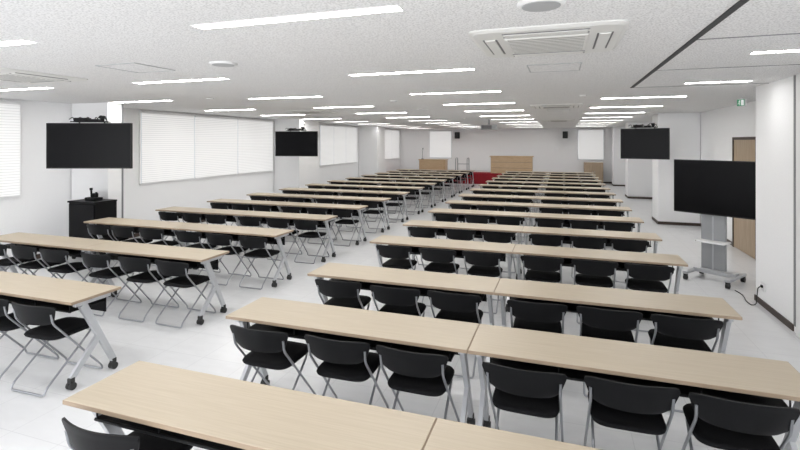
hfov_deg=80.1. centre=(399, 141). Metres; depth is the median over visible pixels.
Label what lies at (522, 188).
folding chair
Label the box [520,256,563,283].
folding chair
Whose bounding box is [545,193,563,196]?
folding chair
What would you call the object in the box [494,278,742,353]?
folding table
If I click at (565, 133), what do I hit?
wall speaker
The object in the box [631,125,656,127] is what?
shelf
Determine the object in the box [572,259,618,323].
folding chair
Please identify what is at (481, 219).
folding chair
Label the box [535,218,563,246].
folding chair
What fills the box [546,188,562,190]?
folding chair
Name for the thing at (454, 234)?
folding chair
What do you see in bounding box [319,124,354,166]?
window
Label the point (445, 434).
folding table
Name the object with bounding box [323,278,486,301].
shelf
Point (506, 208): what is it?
folding chair
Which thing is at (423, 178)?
folding chair
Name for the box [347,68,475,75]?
recessed light
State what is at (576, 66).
ceiling hatch
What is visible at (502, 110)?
recessed light
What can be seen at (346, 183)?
folding chair
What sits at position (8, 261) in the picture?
folding chair
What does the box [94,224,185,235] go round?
shelf
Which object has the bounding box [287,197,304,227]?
folding chair
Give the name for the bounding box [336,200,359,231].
folding chair
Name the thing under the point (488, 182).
folding chair
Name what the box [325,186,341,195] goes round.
folding chair
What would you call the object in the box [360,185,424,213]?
folding table
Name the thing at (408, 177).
folding chair
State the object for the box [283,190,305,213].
folding chair
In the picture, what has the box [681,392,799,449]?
folding chair
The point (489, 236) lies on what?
folding chair
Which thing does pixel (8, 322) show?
folding chair
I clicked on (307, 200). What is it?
shelf
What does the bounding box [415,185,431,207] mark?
folding chair
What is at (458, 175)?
folding table
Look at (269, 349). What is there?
folding chair
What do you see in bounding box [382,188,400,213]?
folding chair
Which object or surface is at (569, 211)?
folding chair
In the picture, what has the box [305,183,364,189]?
folding table
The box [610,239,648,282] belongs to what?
folding chair
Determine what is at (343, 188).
folding chair
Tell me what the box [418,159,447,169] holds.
desk
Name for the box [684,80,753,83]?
recessed light
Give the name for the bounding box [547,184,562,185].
folding chair
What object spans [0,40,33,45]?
diffuser
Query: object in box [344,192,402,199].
shelf
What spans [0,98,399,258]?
wall
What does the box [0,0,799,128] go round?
ceiling
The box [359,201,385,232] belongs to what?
folding chair
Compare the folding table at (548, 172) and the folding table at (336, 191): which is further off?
the folding table at (548, 172)
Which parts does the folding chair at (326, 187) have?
backrest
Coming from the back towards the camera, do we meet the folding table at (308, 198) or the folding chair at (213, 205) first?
the folding table at (308, 198)
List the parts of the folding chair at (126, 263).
backrest, seat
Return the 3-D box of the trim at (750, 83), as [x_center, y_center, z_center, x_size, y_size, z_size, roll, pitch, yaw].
[3.666,-0.703,5.883,1.490,0.014,0.020,0,0,19]
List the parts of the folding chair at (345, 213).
backrest, seat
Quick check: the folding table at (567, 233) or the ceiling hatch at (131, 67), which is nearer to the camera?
the ceiling hatch at (131, 67)
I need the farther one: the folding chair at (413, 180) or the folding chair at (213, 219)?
the folding chair at (413, 180)
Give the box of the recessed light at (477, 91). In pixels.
[410,91,501,94]
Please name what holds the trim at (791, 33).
attached to the ceiling
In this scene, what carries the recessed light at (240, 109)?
in the ceiling
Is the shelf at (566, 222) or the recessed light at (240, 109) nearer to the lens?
the shelf at (566, 222)
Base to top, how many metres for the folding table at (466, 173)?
0.719 m
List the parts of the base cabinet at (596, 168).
door, door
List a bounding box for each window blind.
[0,101,19,197]
[141,111,194,183]
[195,115,237,178]
[238,118,272,173]
[320,124,333,165]
[334,125,345,164]
[346,126,356,163]
[385,129,391,159]
[392,130,398,158]
[430,131,450,157]
[578,129,602,158]
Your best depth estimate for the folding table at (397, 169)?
22.16 m
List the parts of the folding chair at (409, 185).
backrest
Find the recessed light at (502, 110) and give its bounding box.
[464,110,523,111]
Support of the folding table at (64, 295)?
on the floor
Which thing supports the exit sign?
attached to the ceiling
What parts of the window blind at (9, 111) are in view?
head rail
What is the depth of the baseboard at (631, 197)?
16.77 m
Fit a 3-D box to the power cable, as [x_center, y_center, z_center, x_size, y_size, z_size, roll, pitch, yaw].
[4.431,1.875,6.087,0.112,0.239,0.623,0,0,19]
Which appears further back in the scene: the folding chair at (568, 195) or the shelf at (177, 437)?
the folding chair at (568, 195)
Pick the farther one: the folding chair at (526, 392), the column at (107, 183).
the column at (107, 183)
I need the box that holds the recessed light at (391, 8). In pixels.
[189,5,405,29]
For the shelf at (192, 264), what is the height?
0.190 m
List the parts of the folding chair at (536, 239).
backrest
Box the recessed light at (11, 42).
[0,39,37,46]
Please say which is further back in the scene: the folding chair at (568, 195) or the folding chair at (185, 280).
the folding chair at (568, 195)
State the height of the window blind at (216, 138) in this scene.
1.545 m
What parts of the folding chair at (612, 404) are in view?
seat, backrest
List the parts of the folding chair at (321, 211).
backrest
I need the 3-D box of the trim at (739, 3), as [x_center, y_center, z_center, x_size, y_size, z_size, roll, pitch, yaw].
[2.053,-0.702,3.394,0.040,0.016,5.750,0,0,19]
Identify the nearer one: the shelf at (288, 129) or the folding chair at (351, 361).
the folding chair at (351, 361)
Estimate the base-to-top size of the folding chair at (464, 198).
0.706 m
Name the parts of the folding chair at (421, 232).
backrest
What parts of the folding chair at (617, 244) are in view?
backrest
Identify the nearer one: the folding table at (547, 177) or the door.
the door
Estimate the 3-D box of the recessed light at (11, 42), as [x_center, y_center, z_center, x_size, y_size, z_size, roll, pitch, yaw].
[-3.188,-0.698,3.514,1.324,0.003,0.116,0,0,19]
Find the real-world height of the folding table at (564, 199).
0.719 m
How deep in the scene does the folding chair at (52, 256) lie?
5.78 m
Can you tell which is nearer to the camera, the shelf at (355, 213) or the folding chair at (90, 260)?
the folding chair at (90, 260)
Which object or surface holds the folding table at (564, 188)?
on the floor
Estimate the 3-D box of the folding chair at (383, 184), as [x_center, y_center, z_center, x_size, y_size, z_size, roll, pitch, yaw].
[-0.306,1.642,14.998,0.476,0.706,0.522,0,0,19]
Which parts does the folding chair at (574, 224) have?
backrest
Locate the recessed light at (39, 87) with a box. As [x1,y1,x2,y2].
[0,87,51,90]
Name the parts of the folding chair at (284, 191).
backrest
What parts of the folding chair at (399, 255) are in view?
backrest, seat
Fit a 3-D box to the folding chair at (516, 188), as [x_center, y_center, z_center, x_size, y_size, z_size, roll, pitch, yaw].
[3.229,1.642,13.935,0.476,0.706,0.522,0,0,18]
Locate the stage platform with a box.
[394,170,540,183]
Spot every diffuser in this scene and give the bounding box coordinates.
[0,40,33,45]
[685,81,745,83]
[751,50,799,53]
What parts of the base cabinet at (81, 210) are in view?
door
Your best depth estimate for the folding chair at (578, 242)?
6.43 m
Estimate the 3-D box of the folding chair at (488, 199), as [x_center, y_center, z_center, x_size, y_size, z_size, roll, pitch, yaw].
[2.304,1.642,11.235,0.476,0.706,0.522,0,0,18]
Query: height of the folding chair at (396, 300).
0.706 m
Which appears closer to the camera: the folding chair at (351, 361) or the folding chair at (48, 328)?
the folding chair at (351, 361)
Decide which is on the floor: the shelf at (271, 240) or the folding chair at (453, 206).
the folding chair at (453, 206)
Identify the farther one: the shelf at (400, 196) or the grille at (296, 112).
the shelf at (400, 196)
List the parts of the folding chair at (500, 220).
backrest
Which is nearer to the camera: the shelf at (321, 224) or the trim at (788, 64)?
the trim at (788, 64)
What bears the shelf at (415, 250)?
attached to the folding table at (415, 243)
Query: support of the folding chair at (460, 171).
on the floor
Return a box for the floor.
[0,183,799,449]
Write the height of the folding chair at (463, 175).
0.706 m
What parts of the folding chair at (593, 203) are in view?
backrest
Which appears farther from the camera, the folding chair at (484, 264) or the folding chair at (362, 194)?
the folding chair at (362, 194)
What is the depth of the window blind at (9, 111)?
7.69 m
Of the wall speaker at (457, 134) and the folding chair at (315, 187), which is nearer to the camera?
the folding chair at (315, 187)
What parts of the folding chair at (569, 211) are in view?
backrest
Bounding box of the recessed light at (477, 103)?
[442,103,502,104]
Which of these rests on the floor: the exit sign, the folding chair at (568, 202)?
the folding chair at (568, 202)
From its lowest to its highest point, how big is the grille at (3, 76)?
0.009 m
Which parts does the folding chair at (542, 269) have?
backrest, seat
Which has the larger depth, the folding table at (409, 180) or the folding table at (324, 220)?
the folding table at (409, 180)
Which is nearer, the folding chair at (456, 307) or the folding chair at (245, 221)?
the folding chair at (456, 307)
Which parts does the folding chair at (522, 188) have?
backrest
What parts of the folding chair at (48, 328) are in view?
backrest, seat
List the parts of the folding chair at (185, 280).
backrest, seat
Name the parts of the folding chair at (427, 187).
backrest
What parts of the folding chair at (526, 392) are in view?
backrest, seat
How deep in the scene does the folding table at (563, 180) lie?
15.99 m
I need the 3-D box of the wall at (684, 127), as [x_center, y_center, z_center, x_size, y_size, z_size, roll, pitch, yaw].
[6.839,0.650,11.827,0.887,2.700,0.800,0,0,19]
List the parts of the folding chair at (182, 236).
backrest, seat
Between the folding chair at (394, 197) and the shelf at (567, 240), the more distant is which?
the folding chair at (394, 197)
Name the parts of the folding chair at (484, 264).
backrest, seat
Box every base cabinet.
[67,199,116,258]
[584,162,602,182]
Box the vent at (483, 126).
[482,125,491,128]
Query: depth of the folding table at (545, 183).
14.68 m
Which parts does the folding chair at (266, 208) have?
backrest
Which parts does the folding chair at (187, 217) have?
backrest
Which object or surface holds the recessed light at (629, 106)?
in the ceiling
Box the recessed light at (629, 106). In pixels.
[590,106,654,107]
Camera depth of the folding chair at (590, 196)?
11.61 m
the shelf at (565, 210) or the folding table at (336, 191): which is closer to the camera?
the shelf at (565, 210)
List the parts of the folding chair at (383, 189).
backrest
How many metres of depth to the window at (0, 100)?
7.87 m
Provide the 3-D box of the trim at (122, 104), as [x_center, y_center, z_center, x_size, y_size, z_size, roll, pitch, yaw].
[-5.065,0.615,8.688,0.017,2.630,0.025,0,0,19]
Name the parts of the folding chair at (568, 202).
backrest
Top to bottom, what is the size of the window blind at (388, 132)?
1.545 m
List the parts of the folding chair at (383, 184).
backrest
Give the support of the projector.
hanging from the ceiling
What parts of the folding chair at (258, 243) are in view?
backrest, seat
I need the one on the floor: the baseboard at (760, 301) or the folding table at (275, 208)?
the folding table at (275, 208)
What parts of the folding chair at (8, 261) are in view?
backrest, seat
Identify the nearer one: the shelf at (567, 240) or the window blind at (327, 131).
the shelf at (567, 240)
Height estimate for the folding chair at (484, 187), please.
0.706 m
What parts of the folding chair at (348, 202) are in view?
backrest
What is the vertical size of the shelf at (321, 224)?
0.190 m
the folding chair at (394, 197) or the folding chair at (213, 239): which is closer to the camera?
the folding chair at (213, 239)
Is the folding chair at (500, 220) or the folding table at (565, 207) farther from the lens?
the folding table at (565, 207)
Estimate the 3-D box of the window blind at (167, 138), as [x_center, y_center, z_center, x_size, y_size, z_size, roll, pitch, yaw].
[-5.241,0.117,10.831,0.032,1.545,1.514,0,0,19]
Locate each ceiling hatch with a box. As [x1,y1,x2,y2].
[95,63,174,72]
[527,62,581,72]
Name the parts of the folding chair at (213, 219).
backrest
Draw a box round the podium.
[490,156,533,172]
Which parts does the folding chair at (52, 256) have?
backrest, seat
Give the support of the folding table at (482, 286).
on the floor
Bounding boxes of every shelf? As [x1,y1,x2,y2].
[0,295,105,312]
[4,243,103,255]
[70,118,110,122]
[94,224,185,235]
[94,413,244,449]
[103,253,217,269]
[176,212,235,221]
[197,231,284,244]
[228,203,281,211]
[243,216,329,227]
[247,322,459,361]
[267,197,315,202]
[286,128,306,130]
[301,207,361,215]
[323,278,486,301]
[334,200,385,207]
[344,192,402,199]
[378,189,418,194]
[387,245,505,261]
[424,227,515,240]
[458,215,522,224]
[471,205,527,211]
[490,357,790,406]
[510,297,718,320]
[524,255,673,273]
[539,209,624,216]
[539,234,650,246]
[563,201,616,206]
[563,220,634,230]
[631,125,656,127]
[695,238,730,245]
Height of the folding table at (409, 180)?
0.719 m
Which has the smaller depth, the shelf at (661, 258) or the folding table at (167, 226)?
the shelf at (661, 258)
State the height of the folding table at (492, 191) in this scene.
0.719 m
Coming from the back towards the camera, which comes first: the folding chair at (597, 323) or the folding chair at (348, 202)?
the folding chair at (348, 202)
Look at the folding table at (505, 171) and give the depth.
20.65 m
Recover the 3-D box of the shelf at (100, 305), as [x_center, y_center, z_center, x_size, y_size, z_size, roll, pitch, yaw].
[-3.392,1.405,4.310,1.560,0.190,0.332,0,0,19]
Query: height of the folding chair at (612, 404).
0.706 m
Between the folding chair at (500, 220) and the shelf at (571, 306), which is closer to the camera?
the shelf at (571, 306)
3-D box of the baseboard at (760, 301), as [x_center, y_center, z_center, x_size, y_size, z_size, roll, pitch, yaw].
[4.706,1.965,5.403,0.812,0.070,1.062,0,0,19]
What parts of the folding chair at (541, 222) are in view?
backrest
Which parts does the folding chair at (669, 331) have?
seat, backrest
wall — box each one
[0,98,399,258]
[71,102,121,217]
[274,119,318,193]
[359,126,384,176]
[400,127,611,181]
[612,126,624,184]
[625,122,651,196]
[652,113,699,222]
[700,101,755,240]
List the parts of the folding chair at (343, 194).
backrest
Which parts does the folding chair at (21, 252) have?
backrest, seat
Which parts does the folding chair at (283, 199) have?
backrest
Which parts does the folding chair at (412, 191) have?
backrest, seat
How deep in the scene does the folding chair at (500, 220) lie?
8.23 m
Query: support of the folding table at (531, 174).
on the floor
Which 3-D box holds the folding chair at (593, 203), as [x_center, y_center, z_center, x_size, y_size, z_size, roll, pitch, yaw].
[4.486,1.642,10.491,0.476,0.706,0.522,0,0,20]
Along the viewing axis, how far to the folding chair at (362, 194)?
11.94 m
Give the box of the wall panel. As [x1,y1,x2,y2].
[796,73,799,337]
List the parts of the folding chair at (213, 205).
backrest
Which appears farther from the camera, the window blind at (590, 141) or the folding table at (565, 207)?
the window blind at (590, 141)
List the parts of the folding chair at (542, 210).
backrest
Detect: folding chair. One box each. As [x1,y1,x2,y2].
[0,244,35,274]
[0,299,58,378]
[10,245,62,277]
[10,302,102,396]
[39,248,92,281]
[62,417,192,449]
[80,252,141,315]
[87,224,128,269]
[111,226,155,266]
[118,256,178,321]
[138,228,178,273]
[155,260,215,327]
[158,212,194,245]
[175,231,220,277]
[181,213,217,247]
[204,214,238,246]
[205,233,251,285]
[210,203,237,225]
[230,324,315,393]
[231,204,258,226]
[238,217,273,258]
[238,236,283,289]
[250,196,266,225]
[252,205,271,227]
[265,218,301,260]
[269,197,287,206]
[281,206,308,241]
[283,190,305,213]
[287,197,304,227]
[293,220,328,263]
[300,191,315,213]
[304,334,388,407]
[306,208,336,243]
[308,186,321,188]
[315,279,370,309]
[316,199,341,229]
[317,191,333,195]
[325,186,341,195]
[331,209,360,245]
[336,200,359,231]
[341,187,355,189]
[341,193,363,217]
[345,182,358,184]
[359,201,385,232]
[361,193,383,221]
[363,188,382,210]
[370,285,425,352]
[376,245,416,269]
[376,345,459,421]
[381,183,394,206]
[381,194,402,222]
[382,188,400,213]
[396,180,411,200]
[398,184,415,206]
[400,189,418,214]
[408,177,422,196]
[408,227,437,269]
[411,180,426,201]
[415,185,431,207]
[418,248,459,307]
[423,178,437,196]
[427,181,442,201]
[427,290,482,378]
[433,213,458,238]
[437,178,451,197]
[444,229,475,268]
[446,175,458,193]
[450,204,471,209]
[454,173,465,189]
[460,171,471,186]
[462,251,505,313]
[463,197,482,200]
[464,215,489,223]
[473,191,490,193]
[476,205,499,239]
[481,231,515,276]
[482,186,498,188]
[482,362,566,441]
[486,198,506,201]
[488,182,502,184]
[494,216,521,257]
[495,191,512,194]
[501,187,517,189]
[503,206,527,241]
[507,183,521,184]
[507,300,567,333]
[510,198,531,225]
[516,192,534,219]
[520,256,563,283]
[521,187,537,209]
[524,183,539,189]
[527,180,541,200]
[529,234,563,282]
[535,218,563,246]
[539,208,563,227]
[541,200,562,203]
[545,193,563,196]
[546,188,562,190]
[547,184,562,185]
[565,184,580,186]
[566,189,583,191]
[567,194,586,197]
[567,201,589,228]
[567,209,592,227]
[569,220,598,247]
[570,237,606,278]
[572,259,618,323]
[576,306,642,396]
[583,376,680,449]
[584,185,600,186]
[586,189,604,191]
[588,195,608,198]
[592,202,615,229]
[596,210,623,247]
[602,222,633,249]
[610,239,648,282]
[624,264,674,331]
[648,314,723,412]
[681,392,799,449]
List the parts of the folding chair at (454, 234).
backrest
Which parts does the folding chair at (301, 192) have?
backrest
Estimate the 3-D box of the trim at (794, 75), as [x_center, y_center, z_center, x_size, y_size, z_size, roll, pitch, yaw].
[4.144,0.615,4.991,0.014,2.630,0.040,0,0,19]
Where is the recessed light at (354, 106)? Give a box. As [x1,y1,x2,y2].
[316,106,374,107]
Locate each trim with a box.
[122,104,122,217]
[630,0,748,87]
[634,83,764,87]
[657,64,799,70]
[698,33,799,39]
[794,75,795,326]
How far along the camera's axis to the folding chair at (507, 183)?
15.02 m
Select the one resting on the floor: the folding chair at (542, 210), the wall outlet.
the folding chair at (542, 210)
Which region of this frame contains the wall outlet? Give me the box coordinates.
[760,281,765,291]
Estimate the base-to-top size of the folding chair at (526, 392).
0.706 m
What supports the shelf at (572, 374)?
attached to the folding table at (752, 380)
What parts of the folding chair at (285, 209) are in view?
backrest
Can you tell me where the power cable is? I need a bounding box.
[735,286,759,304]
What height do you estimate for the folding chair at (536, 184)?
0.706 m
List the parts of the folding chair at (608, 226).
backrest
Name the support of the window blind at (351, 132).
attached to the window at (319, 124)
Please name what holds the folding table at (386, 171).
on the floor
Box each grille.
[0,73,57,81]
[212,63,234,66]
[296,112,322,113]
[504,34,588,53]
[542,106,570,108]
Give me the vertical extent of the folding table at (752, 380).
0.719 m
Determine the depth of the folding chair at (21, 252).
5.95 m
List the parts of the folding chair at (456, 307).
backrest, seat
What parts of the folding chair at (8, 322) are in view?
backrest, seat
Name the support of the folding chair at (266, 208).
on the floor
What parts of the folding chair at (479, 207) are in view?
backrest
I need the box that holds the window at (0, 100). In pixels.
[0,100,20,199]
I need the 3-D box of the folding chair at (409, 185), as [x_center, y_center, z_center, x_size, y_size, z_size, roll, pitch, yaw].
[0.209,1.642,14.820,0.476,0.706,0.522,0,0,18]
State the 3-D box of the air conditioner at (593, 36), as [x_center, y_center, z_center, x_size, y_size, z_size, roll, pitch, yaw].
[1.017,-0.683,3.298,0.950,0.033,0.950,0,0,19]
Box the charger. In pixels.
[84,188,102,200]
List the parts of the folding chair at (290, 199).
backrest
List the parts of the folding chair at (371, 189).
backrest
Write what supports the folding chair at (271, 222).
on the floor
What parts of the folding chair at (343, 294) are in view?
backrest, seat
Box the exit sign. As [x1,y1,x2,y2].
[737,97,746,105]
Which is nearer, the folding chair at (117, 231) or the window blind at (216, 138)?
the folding chair at (117, 231)
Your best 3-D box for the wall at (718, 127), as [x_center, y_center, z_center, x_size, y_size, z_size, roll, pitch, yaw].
[8.204,0.650,14.188,0.150,2.700,17.850,0,0,19]
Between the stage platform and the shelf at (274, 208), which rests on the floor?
the stage platform
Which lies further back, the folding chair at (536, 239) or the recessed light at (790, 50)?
the folding chair at (536, 239)
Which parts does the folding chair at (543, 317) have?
seat, backrest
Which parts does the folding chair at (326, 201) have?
backrest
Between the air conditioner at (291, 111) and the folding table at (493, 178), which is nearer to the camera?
the air conditioner at (291, 111)
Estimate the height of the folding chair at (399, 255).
0.706 m
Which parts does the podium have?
groove trim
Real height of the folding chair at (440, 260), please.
0.706 m
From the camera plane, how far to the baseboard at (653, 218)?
11.46 m
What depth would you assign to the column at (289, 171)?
14.76 m
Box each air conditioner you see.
[0,67,87,83]
[285,110,337,113]
[468,19,629,57]
[530,103,582,108]
[543,119,573,121]
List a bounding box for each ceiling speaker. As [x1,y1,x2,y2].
[209,61,237,66]
[517,0,565,11]
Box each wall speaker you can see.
[455,132,459,138]
[563,131,567,137]
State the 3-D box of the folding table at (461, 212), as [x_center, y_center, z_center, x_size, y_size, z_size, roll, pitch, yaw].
[1.438,1.640,8.727,1.798,0.719,0.455,0,0,19]
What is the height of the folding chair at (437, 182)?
0.706 m
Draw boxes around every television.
[46,115,132,168]
[275,127,317,155]
[621,123,669,159]
[674,159,755,288]
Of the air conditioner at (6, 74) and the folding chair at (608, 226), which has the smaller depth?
the air conditioner at (6, 74)
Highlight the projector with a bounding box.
[481,119,496,129]
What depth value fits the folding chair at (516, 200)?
10.85 m
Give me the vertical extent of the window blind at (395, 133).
1.545 m
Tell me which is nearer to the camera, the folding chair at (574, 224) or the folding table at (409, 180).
the folding chair at (574, 224)
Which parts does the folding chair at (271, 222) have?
backrest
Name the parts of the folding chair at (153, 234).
backrest, seat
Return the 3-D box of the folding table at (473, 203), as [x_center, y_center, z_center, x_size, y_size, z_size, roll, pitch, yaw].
[1.883,1.640,10.033,1.798,0.719,0.455,0,0,19]
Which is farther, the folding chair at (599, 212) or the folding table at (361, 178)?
the folding table at (361, 178)
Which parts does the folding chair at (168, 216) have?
backrest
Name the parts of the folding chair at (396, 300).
backrest, seat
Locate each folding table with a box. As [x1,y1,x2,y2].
[0,232,111,296]
[0,271,120,389]
[62,361,436,449]
[81,241,228,324]
[84,217,192,268]
[155,207,248,249]
[172,223,293,286]
[207,199,287,228]
[226,297,479,424]
[235,211,337,261]
[247,193,319,202]
[278,202,367,244]
[279,188,342,218]
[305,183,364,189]
[307,262,499,361]
[312,195,390,232]
[327,180,382,185]
[339,190,409,221]
[345,177,396,181]
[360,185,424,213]
[361,175,406,178]
[369,235,515,311]
[375,172,418,178]
[378,181,436,207]
[386,171,427,172]
[393,178,446,201]
[397,169,433,170]
[403,220,523,279]
[406,176,455,197]
[416,173,462,193]
[423,418,602,449]
[426,171,469,189]
[428,208,529,238]
[434,170,474,186]
[445,200,533,240]
[459,194,536,226]
[468,324,799,449]
[470,188,539,212]
[478,184,541,202]
[486,180,543,189]
[492,177,544,185]
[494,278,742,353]
[497,175,545,195]
[501,173,546,175]
[505,171,547,173]
[512,244,687,293]
[522,226,661,279]
[528,212,643,244]
[533,203,631,226]
[537,196,622,226]
[539,190,615,203]
[542,186,610,195]
[543,182,605,189]
[545,179,601,185]
[546,176,598,181]
[547,174,595,178]
[548,172,593,175]
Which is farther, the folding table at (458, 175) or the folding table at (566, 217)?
the folding table at (458, 175)
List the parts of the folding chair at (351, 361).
backrest, seat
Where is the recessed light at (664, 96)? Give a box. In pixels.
[601,96,686,98]
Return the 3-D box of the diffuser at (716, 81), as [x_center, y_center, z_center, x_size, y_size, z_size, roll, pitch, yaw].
[3.706,-0.700,5.552,0.660,0.001,0.092,0,0,19]
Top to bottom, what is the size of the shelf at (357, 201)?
0.190 m
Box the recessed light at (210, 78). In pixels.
[134,78,228,83]
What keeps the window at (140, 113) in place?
in the wall at (42, 207)
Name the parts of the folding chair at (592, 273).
seat, backrest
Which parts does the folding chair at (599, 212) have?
backrest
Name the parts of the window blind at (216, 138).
rail, head rail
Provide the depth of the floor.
4.82 m
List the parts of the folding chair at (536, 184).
backrest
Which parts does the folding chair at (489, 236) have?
backrest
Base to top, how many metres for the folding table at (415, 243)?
0.719 m
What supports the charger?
on the base cabinet at (81, 210)
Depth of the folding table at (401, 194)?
12.17 m
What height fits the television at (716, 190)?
1.734 m
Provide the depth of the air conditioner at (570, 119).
15.05 m
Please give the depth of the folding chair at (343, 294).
4.46 m
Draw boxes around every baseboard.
[36,210,251,258]
[625,194,651,198]
[652,216,699,225]
[754,294,793,330]
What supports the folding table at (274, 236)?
on the floor
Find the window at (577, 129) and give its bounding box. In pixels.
[577,129,603,159]
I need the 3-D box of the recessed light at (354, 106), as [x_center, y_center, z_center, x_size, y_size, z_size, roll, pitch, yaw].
[-1.142,-0.698,9.526,1.324,0.003,0.116,0,0,19]
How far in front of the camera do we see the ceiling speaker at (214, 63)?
4.18 m
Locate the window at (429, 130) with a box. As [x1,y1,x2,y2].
[429,130,451,157]
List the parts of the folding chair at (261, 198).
backrest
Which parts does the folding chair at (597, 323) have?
seat, backrest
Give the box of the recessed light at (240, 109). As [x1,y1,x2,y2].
[203,109,256,110]
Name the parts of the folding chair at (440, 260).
backrest, seat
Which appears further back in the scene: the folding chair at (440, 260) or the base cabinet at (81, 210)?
the base cabinet at (81, 210)
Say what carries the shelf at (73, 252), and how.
attached to the folding table at (74, 245)
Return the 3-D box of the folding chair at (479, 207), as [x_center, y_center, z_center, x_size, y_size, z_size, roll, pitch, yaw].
[1.858,1.642,9.928,0.476,0.706,0.522,0,0,18]
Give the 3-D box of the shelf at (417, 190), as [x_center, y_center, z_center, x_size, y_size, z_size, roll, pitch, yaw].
[-0.219,1.405,13.634,1.560,0.190,0.332,0,0,19]
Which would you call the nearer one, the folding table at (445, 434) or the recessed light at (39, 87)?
the folding table at (445, 434)
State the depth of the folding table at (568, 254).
5.42 m
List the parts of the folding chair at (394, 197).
backrest, seat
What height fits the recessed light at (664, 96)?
0.003 m
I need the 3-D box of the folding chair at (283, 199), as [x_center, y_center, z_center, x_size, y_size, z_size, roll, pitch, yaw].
[-2.831,1.642,11.418,0.476,0.706,0.522,0,0,18]
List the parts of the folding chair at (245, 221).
backrest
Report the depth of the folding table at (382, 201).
10.81 m
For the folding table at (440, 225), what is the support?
on the floor
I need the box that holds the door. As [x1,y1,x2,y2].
[732,137,755,260]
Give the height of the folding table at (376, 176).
0.719 m
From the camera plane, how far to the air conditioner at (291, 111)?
10.76 m
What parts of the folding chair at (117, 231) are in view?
backrest, seat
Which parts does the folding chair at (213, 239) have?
backrest, seat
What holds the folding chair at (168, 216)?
on the floor
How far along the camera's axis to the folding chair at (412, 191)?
13.14 m
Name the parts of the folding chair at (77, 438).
backrest, seat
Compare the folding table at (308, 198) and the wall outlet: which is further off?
the folding table at (308, 198)
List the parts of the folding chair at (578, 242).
backrest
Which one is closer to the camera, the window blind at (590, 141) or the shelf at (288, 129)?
the shelf at (288, 129)
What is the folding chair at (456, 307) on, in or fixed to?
on the floor
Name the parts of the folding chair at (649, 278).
seat, backrest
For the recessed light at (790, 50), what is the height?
0.004 m
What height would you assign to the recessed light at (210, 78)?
0.003 m
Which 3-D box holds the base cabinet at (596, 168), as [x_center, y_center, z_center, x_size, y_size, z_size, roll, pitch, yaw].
[9.256,1.490,22.788,0.840,1.020,0.590,0,0,19]
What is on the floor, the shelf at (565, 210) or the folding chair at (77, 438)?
the folding chair at (77, 438)
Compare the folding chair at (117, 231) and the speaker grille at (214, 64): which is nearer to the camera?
the speaker grille at (214, 64)
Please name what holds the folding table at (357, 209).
on the floor
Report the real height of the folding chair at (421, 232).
0.706 m
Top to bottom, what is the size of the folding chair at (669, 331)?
0.706 m
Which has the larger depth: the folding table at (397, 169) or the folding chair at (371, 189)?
the folding table at (397, 169)
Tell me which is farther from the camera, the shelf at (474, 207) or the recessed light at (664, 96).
the shelf at (474, 207)
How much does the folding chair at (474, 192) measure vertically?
0.706 m
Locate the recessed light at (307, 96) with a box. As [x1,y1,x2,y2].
[250,96,322,98]
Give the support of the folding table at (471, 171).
on the floor
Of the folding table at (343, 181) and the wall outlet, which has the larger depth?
the folding table at (343, 181)
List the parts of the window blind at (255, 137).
head rail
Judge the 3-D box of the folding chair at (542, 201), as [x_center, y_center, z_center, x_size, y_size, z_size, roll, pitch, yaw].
[3.468,1.642,10.835,0.476,0.706,0.522,0,0,20]
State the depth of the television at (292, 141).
13.32 m
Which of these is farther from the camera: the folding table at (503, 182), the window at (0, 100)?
the folding table at (503, 182)
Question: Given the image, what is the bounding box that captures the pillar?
[756,76,795,332]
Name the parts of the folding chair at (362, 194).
backrest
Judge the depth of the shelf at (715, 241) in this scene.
6.83 m
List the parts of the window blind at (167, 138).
head rail, rail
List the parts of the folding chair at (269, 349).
backrest, seat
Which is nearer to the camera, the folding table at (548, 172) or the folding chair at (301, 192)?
the folding chair at (301, 192)
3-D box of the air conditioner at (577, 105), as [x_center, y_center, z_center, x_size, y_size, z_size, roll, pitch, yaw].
[3.031,-0.683,9.215,0.950,0.033,0.950,0,0,19]
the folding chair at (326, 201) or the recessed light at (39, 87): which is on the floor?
the folding chair at (326, 201)
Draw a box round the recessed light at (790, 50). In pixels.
[748,49,799,54]
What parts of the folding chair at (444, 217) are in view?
backrest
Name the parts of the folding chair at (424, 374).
backrest, seat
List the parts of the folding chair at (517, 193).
backrest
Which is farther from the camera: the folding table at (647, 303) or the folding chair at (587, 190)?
the folding chair at (587, 190)
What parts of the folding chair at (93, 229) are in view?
backrest, seat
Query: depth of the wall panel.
4.87 m
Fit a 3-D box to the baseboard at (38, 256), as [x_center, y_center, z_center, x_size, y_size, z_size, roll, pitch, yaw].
[-4.255,1.960,13.860,0.012,0.080,26.500,0,0,19]
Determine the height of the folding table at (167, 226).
0.719 m
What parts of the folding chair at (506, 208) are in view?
backrest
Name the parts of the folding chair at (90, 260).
backrest, seat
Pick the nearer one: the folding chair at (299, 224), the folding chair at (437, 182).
the folding chair at (299, 224)
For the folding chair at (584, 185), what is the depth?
14.26 m
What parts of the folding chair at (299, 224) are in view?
backrest, seat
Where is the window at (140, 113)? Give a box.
[139,110,272,184]
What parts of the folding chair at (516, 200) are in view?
backrest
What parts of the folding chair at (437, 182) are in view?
backrest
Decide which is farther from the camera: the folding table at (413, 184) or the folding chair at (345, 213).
the folding table at (413, 184)
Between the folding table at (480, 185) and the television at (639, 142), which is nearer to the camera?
the television at (639, 142)
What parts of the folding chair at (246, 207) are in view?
backrest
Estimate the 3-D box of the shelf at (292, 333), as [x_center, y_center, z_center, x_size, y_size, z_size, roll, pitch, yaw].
[-0.359,1.405,3.446,1.560,0.190,0.332,0,0,19]
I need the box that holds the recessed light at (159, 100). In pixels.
[110,100,172,102]
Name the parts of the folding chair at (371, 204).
backrest, seat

